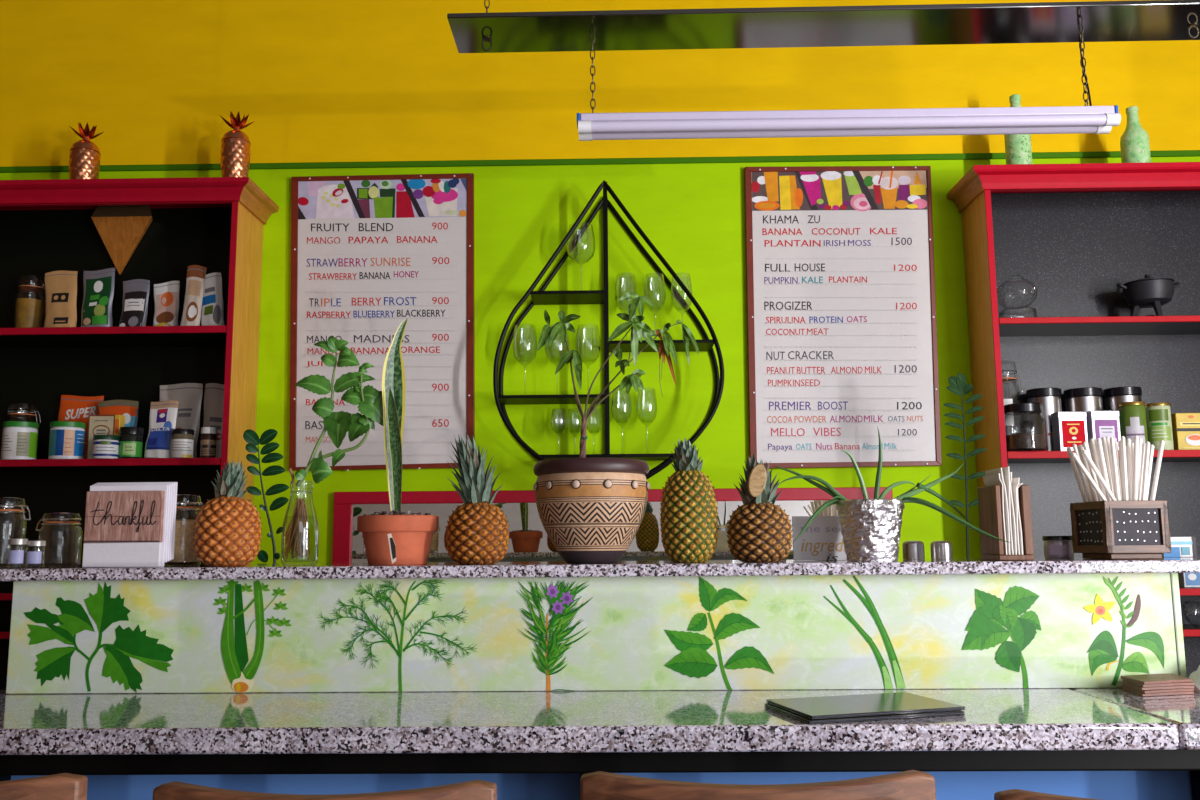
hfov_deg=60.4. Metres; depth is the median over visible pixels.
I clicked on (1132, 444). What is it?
straw
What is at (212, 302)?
pouch
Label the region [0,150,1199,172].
trim
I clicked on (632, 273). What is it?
wine glass
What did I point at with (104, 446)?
tub
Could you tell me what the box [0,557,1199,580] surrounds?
granite ledge
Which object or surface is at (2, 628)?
shelf
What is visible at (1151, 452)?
straw
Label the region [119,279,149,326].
pouch
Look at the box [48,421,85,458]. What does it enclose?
tub
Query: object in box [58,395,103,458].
pouch
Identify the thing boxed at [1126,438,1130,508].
straw
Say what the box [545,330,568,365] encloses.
wine glass
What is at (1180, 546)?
packet
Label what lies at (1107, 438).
straw
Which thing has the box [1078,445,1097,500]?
straw
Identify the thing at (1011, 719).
countertop
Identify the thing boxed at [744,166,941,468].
menu board
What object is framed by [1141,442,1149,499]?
straw
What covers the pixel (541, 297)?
shelf
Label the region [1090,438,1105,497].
straw
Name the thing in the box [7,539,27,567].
spice jar
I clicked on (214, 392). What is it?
pouch
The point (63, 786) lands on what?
bar stool
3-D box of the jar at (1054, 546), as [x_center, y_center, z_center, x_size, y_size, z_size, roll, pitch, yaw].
[1.093,0.350,2.457,0.069,0.052,0.069,-1,-8,1]
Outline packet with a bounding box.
[1162,537,1196,556]
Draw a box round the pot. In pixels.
[1117,274,1179,315]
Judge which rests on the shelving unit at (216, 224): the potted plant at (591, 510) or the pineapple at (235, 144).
the pineapple at (235, 144)
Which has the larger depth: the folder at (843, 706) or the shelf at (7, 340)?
the shelf at (7, 340)
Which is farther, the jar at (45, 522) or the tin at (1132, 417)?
the tin at (1132, 417)
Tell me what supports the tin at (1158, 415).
on the shelving unit at (1080, 231)
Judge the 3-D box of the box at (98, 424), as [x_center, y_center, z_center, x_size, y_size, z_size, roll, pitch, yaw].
[-1.839,0.142,3.833,0.116,0.170,0.043,-1,-8,1]
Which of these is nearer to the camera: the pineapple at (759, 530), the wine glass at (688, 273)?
the pineapple at (759, 530)
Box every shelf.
[0,333,226,348]
[0,465,220,471]
[0,590,12,592]
[0,626,9,631]
[493,180,723,478]
[999,322,1199,336]
[1007,457,1199,463]
[1182,624,1199,628]
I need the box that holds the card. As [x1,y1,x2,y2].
[792,516,846,560]
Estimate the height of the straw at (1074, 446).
0.239 m
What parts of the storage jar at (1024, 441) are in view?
lid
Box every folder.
[764,703,964,723]
[766,692,964,719]
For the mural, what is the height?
0.236 m
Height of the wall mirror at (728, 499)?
0.266 m
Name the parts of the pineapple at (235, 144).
lid, crown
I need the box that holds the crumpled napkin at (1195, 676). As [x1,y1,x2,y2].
[1189,665,1199,692]
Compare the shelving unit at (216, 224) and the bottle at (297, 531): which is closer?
the bottle at (297, 531)
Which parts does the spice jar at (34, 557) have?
lid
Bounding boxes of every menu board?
[289,173,474,470]
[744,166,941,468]
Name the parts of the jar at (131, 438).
lid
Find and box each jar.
[0,497,30,566]
[5,403,40,423]
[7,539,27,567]
[13,275,45,327]
[25,541,45,567]
[35,513,82,566]
[118,427,143,458]
[164,494,203,565]
[171,429,193,457]
[1001,361,1022,435]
[1004,403,1047,450]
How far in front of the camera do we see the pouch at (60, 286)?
3.90 m
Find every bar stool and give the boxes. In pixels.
[0,773,87,799]
[153,780,496,799]
[580,770,935,799]
[994,789,1100,799]
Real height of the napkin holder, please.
0.161 m
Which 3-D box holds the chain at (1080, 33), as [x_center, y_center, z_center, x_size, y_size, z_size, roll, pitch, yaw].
[1.124,-0.775,2.395,0.011,0.214,0.011,7,-11,-44]
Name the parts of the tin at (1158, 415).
lid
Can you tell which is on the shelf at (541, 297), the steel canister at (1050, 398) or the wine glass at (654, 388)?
the wine glass at (654, 388)
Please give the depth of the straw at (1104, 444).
2.31 m
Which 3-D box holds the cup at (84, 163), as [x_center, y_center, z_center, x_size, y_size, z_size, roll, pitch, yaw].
[-1.969,-0.871,3.932,0.108,0.149,0.108,-1,-8,1]
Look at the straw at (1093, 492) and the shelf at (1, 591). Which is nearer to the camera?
the straw at (1093, 492)
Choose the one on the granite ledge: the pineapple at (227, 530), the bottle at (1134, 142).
the pineapple at (227, 530)
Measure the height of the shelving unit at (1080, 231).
2.710 m
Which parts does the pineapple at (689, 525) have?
crown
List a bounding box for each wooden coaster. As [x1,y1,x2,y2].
[1121,674,1191,684]
[1122,679,1193,686]
[1122,681,1193,689]
[1122,685,1193,693]
[1122,687,1193,696]
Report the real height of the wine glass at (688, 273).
0.270 m
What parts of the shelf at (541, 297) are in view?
shelf plate, shelf plate, shelf plate, shelf plate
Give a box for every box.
[86,415,124,458]
[1070,500,1170,558]
[1171,413,1199,449]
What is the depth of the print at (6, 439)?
3.74 m
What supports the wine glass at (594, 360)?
on the shelf at (541, 297)
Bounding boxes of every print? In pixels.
[2,435,11,450]
[172,442,191,450]
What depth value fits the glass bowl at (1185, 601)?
3.70 m
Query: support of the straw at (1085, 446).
in the box at (1100, 529)
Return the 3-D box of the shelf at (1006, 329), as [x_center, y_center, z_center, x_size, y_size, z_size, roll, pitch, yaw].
[2.119,-0.277,3.857,1.333,0.022,0.232,-1,-8,1]
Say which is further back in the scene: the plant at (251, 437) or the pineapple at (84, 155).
the pineapple at (84, 155)
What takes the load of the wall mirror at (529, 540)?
attached to the wall
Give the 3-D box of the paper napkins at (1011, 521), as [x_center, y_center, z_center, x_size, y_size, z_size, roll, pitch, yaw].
[0.890,0.244,2.266,0.052,0.189,0.098,-1,-8,1]
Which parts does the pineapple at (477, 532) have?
crown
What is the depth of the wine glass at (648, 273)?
3.93 m
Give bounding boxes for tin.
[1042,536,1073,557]
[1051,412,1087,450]
[1086,411,1120,449]
[1118,401,1147,445]
[1145,402,1173,449]
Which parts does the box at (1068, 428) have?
lid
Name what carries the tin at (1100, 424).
on the shelving unit at (1080, 231)
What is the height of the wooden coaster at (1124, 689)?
0.006 m
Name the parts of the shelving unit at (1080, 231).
moulding, panel, crown moulding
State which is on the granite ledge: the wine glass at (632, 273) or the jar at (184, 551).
the jar at (184, 551)
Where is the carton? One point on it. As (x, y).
(1185, 579)
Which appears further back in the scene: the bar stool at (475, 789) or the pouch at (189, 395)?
the pouch at (189, 395)
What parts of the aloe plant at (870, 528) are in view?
foil pot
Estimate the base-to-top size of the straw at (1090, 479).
0.214 m
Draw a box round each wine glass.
[513,324,536,364]
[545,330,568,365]
[551,408,566,433]
[566,222,594,264]
[575,325,599,365]
[586,408,601,432]
[611,389,631,453]
[615,273,636,333]
[636,388,656,453]
[644,273,665,327]
[671,273,692,321]
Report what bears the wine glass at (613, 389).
on the shelf at (541, 297)
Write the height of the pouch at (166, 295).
0.215 m
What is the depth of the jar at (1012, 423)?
3.83 m
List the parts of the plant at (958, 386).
stem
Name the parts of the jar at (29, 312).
lid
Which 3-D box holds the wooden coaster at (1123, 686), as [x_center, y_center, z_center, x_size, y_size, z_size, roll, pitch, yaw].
[1.131,0.581,2.081,0.155,0.006,0.089,2,-8,-15]
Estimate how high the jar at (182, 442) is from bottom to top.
0.109 m
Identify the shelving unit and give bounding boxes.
[0,177,278,689]
[947,162,1199,677]
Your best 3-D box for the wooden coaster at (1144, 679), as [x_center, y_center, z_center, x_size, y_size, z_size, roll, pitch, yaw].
[1.130,0.564,2.086,0.155,0.006,0.089,2,-8,-17]
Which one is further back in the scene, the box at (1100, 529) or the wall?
the wall
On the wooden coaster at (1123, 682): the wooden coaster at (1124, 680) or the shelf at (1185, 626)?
the wooden coaster at (1124, 680)
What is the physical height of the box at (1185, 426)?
0.140 m
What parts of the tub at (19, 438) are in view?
lid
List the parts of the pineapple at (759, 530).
crown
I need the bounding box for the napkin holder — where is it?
[978,485,1033,560]
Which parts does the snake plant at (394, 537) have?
pot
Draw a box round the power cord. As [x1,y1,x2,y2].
[1078,29,1091,105]
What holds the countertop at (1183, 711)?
on the bar counter at (1092, 774)
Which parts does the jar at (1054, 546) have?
lid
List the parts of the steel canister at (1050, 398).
lid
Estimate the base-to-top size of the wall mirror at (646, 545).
0.267 m
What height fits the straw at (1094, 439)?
0.250 m
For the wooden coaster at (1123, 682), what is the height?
0.006 m
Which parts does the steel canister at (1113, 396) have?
lid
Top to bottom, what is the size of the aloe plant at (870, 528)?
0.296 m
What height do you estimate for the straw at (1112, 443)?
0.246 m
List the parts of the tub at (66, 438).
lid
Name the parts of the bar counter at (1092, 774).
post, panel, post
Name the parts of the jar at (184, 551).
lid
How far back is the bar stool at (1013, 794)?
1.16 m
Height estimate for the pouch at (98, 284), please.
0.254 m
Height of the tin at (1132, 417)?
0.176 m
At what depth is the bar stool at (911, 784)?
1.15 m
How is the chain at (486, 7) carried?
hanging from the ceiling
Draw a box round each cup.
[69,148,100,178]
[220,138,250,176]
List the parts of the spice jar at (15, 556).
lid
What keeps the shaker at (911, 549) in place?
on the granite ledge
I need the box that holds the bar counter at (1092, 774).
[0,748,1199,799]
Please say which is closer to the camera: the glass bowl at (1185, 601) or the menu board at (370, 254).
the glass bowl at (1185, 601)
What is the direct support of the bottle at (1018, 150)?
on the shelving unit at (1080, 231)
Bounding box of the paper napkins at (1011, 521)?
[983,467,1022,554]
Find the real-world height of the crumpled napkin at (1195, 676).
0.060 m
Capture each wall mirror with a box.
[332,491,390,562]
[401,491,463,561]
[491,490,563,561]
[619,489,671,560]
[709,488,742,559]
[771,488,832,559]
[834,487,874,499]
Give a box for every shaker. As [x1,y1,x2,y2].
[902,541,924,558]
[930,541,952,558]
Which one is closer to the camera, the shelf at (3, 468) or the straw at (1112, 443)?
the straw at (1112, 443)
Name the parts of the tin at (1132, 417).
lid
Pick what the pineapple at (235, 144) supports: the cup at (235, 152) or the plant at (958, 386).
the cup at (235, 152)
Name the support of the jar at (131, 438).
on the shelving unit at (216, 224)
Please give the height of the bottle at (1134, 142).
0.262 m
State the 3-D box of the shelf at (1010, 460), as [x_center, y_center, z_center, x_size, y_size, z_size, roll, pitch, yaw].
[2.122,0.207,3.790,1.333,0.026,0.232,-1,-8,1]
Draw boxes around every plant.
[243,429,288,563]
[281,337,382,564]
[357,318,438,564]
[533,292,698,562]
[774,426,1009,561]
[943,373,986,557]
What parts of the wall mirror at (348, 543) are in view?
frame rail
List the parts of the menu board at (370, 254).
frame rail, frame rail, frame rail, frame rail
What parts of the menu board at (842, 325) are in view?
frame rail, frame rail, frame rail, frame rail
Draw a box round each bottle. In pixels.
[200,427,216,457]
[281,480,318,564]
[1004,94,1032,163]
[1120,106,1150,162]
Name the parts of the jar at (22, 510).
lid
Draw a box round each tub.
[1,421,39,459]
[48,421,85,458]
[92,435,119,458]
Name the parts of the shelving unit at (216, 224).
crown moulding, panel, moulding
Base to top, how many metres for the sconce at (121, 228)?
0.276 m
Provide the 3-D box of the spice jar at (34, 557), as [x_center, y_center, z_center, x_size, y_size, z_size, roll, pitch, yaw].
[-1.253,0.342,2.287,0.038,0.058,0.038,-1,-8,1]
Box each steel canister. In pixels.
[1026,388,1061,450]
[1063,387,1102,411]
[1103,386,1141,432]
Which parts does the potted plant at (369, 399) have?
cut stem, stem, stem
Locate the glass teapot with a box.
[997,273,1037,317]
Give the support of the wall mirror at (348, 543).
attached to the wall
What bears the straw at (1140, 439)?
in the box at (1100, 529)
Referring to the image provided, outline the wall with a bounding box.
[0,0,1199,563]
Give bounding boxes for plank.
[447,0,1199,52]
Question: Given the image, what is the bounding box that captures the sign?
[82,482,177,567]
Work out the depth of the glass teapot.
3.84 m
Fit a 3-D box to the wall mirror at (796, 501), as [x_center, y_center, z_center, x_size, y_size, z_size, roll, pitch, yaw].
[0.765,0.468,3.895,0.231,0.266,0.027,-1,-8,1]
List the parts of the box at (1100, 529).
frame, punched panel, frame, frame, punched panel, frame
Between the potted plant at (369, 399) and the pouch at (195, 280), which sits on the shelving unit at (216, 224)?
the pouch at (195, 280)
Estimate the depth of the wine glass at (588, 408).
3.86 m
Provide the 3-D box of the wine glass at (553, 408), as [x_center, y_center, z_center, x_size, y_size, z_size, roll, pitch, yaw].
[-0.154,0.122,3.863,0.064,0.178,0.064,-1,-8,1]
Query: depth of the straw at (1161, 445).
2.28 m
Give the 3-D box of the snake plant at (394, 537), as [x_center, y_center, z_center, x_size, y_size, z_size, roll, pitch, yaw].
[-0.454,0.088,2.338,0.180,0.564,0.180,-1,-8,1]
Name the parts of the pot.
handle, lid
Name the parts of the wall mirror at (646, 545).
frame rail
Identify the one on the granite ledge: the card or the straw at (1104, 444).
the card
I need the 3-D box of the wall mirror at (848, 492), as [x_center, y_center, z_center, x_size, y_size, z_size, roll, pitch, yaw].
[0.963,0.355,3.908,0.151,0.046,0.027,-1,-8,1]
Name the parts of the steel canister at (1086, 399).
lid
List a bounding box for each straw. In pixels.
[1067,447,1087,501]
[1071,452,1106,500]
[1072,444,1092,501]
[1077,446,1092,498]
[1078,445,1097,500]
[1082,442,1101,500]
[1082,450,1116,500]
[1088,442,1099,488]
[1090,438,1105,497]
[1094,439,1106,498]
[1096,438,1111,500]
[1101,437,1113,494]
[1106,437,1115,497]
[1109,437,1120,500]
[1113,437,1121,500]
[1119,440,1123,500]
[1120,436,1128,508]
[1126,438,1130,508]
[1131,443,1133,508]
[1132,435,1138,508]
[1137,438,1142,499]
[1139,443,1144,499]
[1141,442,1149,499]
[1145,445,1153,499]
[1150,440,1164,499]
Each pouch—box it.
[44,270,77,326]
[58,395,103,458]
[81,268,114,326]
[98,400,138,426]
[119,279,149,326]
[144,400,178,457]
[153,281,179,325]
[160,383,202,457]
[180,265,206,325]
[201,272,224,325]
[203,383,223,457]
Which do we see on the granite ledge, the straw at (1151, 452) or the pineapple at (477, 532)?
the pineapple at (477, 532)
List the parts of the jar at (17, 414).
lid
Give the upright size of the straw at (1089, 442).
0.247 m
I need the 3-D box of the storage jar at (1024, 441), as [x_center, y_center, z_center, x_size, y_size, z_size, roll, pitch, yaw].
[1.536,0.103,3.730,0.151,0.172,0.151,-1,-8,1]
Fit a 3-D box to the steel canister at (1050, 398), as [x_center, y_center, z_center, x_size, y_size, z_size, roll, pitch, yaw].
[1.669,0.083,3.857,0.123,0.244,0.123,-1,-8,1]
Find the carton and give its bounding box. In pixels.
[1178,573,1199,586]
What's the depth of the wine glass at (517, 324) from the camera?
3.91 m
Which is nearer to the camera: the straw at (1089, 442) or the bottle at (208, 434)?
the straw at (1089, 442)
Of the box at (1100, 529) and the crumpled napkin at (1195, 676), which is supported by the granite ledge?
the box at (1100, 529)
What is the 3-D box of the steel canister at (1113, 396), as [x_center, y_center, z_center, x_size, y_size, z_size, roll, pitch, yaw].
[1.962,0.080,3.852,0.130,0.245,0.130,-1,-8,1]
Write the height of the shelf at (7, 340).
0.026 m
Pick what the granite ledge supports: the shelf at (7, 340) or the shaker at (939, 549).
the shaker at (939, 549)
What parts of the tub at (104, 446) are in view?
lid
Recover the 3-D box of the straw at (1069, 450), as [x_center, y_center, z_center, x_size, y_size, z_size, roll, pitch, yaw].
[1.109,0.223,2.358,0.060,0.235,0.010,-5,-9,29]
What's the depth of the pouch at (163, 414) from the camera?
3.80 m
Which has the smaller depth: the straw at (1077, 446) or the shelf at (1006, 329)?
the straw at (1077, 446)
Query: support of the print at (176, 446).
attached to the jar at (182, 442)
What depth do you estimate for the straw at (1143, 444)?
2.34 m
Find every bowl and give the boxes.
[1123,279,1173,307]
[1182,601,1199,626]
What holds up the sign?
on the granite ledge
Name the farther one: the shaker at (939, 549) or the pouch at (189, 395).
the pouch at (189, 395)
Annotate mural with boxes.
[6,573,1186,693]
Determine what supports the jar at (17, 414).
on the shelving unit at (216, 224)
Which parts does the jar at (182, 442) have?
lid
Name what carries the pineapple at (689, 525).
on the granite ledge
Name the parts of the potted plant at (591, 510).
stem, stem, pot, stem, stem, stem, stem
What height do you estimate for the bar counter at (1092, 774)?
0.998 m
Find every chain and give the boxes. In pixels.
[484,0,489,12]
[590,33,595,112]
[1078,24,1088,105]
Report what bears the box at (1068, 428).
on the shelving unit at (1080, 231)
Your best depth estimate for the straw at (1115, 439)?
2.31 m
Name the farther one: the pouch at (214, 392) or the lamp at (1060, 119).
the pouch at (214, 392)
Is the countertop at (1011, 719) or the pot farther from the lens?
the pot
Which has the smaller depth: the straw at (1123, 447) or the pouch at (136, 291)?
the straw at (1123, 447)
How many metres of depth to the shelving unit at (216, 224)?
3.98 m
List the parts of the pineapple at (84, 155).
lid, crown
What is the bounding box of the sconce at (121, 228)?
[91,205,152,274]
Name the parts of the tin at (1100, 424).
lid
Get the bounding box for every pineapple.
[69,122,102,178]
[192,461,262,565]
[220,111,254,176]
[445,434,509,563]
[660,437,717,562]
[726,454,792,561]
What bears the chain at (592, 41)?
hanging from the plank
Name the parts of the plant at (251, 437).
stem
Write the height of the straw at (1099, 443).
0.245 m
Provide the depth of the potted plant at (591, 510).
2.24 m
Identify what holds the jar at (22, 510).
on the granite ledge
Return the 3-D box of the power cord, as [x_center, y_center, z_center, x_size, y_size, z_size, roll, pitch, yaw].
[1.137,-0.772,2.413,0.018,0.206,0.007,-4,-9,23]
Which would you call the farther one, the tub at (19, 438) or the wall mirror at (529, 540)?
the wall mirror at (529, 540)
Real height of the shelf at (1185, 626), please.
0.024 m
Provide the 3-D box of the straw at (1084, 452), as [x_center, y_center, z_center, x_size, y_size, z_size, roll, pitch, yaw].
[1.128,0.218,2.260,0.131,0.220,0.010,1,-8,-7]
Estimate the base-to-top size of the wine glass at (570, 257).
0.277 m
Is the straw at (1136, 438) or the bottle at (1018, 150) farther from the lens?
the bottle at (1018, 150)
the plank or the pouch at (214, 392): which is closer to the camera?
the plank
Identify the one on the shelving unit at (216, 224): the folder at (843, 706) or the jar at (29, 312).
the jar at (29, 312)
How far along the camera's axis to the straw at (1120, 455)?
2.34 m
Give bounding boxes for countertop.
[0,688,1178,754]
[1066,688,1199,749]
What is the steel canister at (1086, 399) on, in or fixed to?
on the shelving unit at (1080, 231)
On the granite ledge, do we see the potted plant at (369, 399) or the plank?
the potted plant at (369, 399)
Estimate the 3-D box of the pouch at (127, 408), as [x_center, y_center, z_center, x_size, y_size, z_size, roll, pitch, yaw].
[-1.830,0.114,3.890,0.156,0.238,0.057,0,-8,-6]
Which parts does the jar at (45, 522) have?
lid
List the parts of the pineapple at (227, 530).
crown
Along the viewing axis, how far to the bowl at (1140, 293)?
3.80 m
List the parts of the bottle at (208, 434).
lid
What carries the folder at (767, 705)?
on the countertop at (1011, 719)
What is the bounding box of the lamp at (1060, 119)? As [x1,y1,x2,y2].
[577,105,1120,140]
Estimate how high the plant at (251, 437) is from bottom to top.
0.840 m

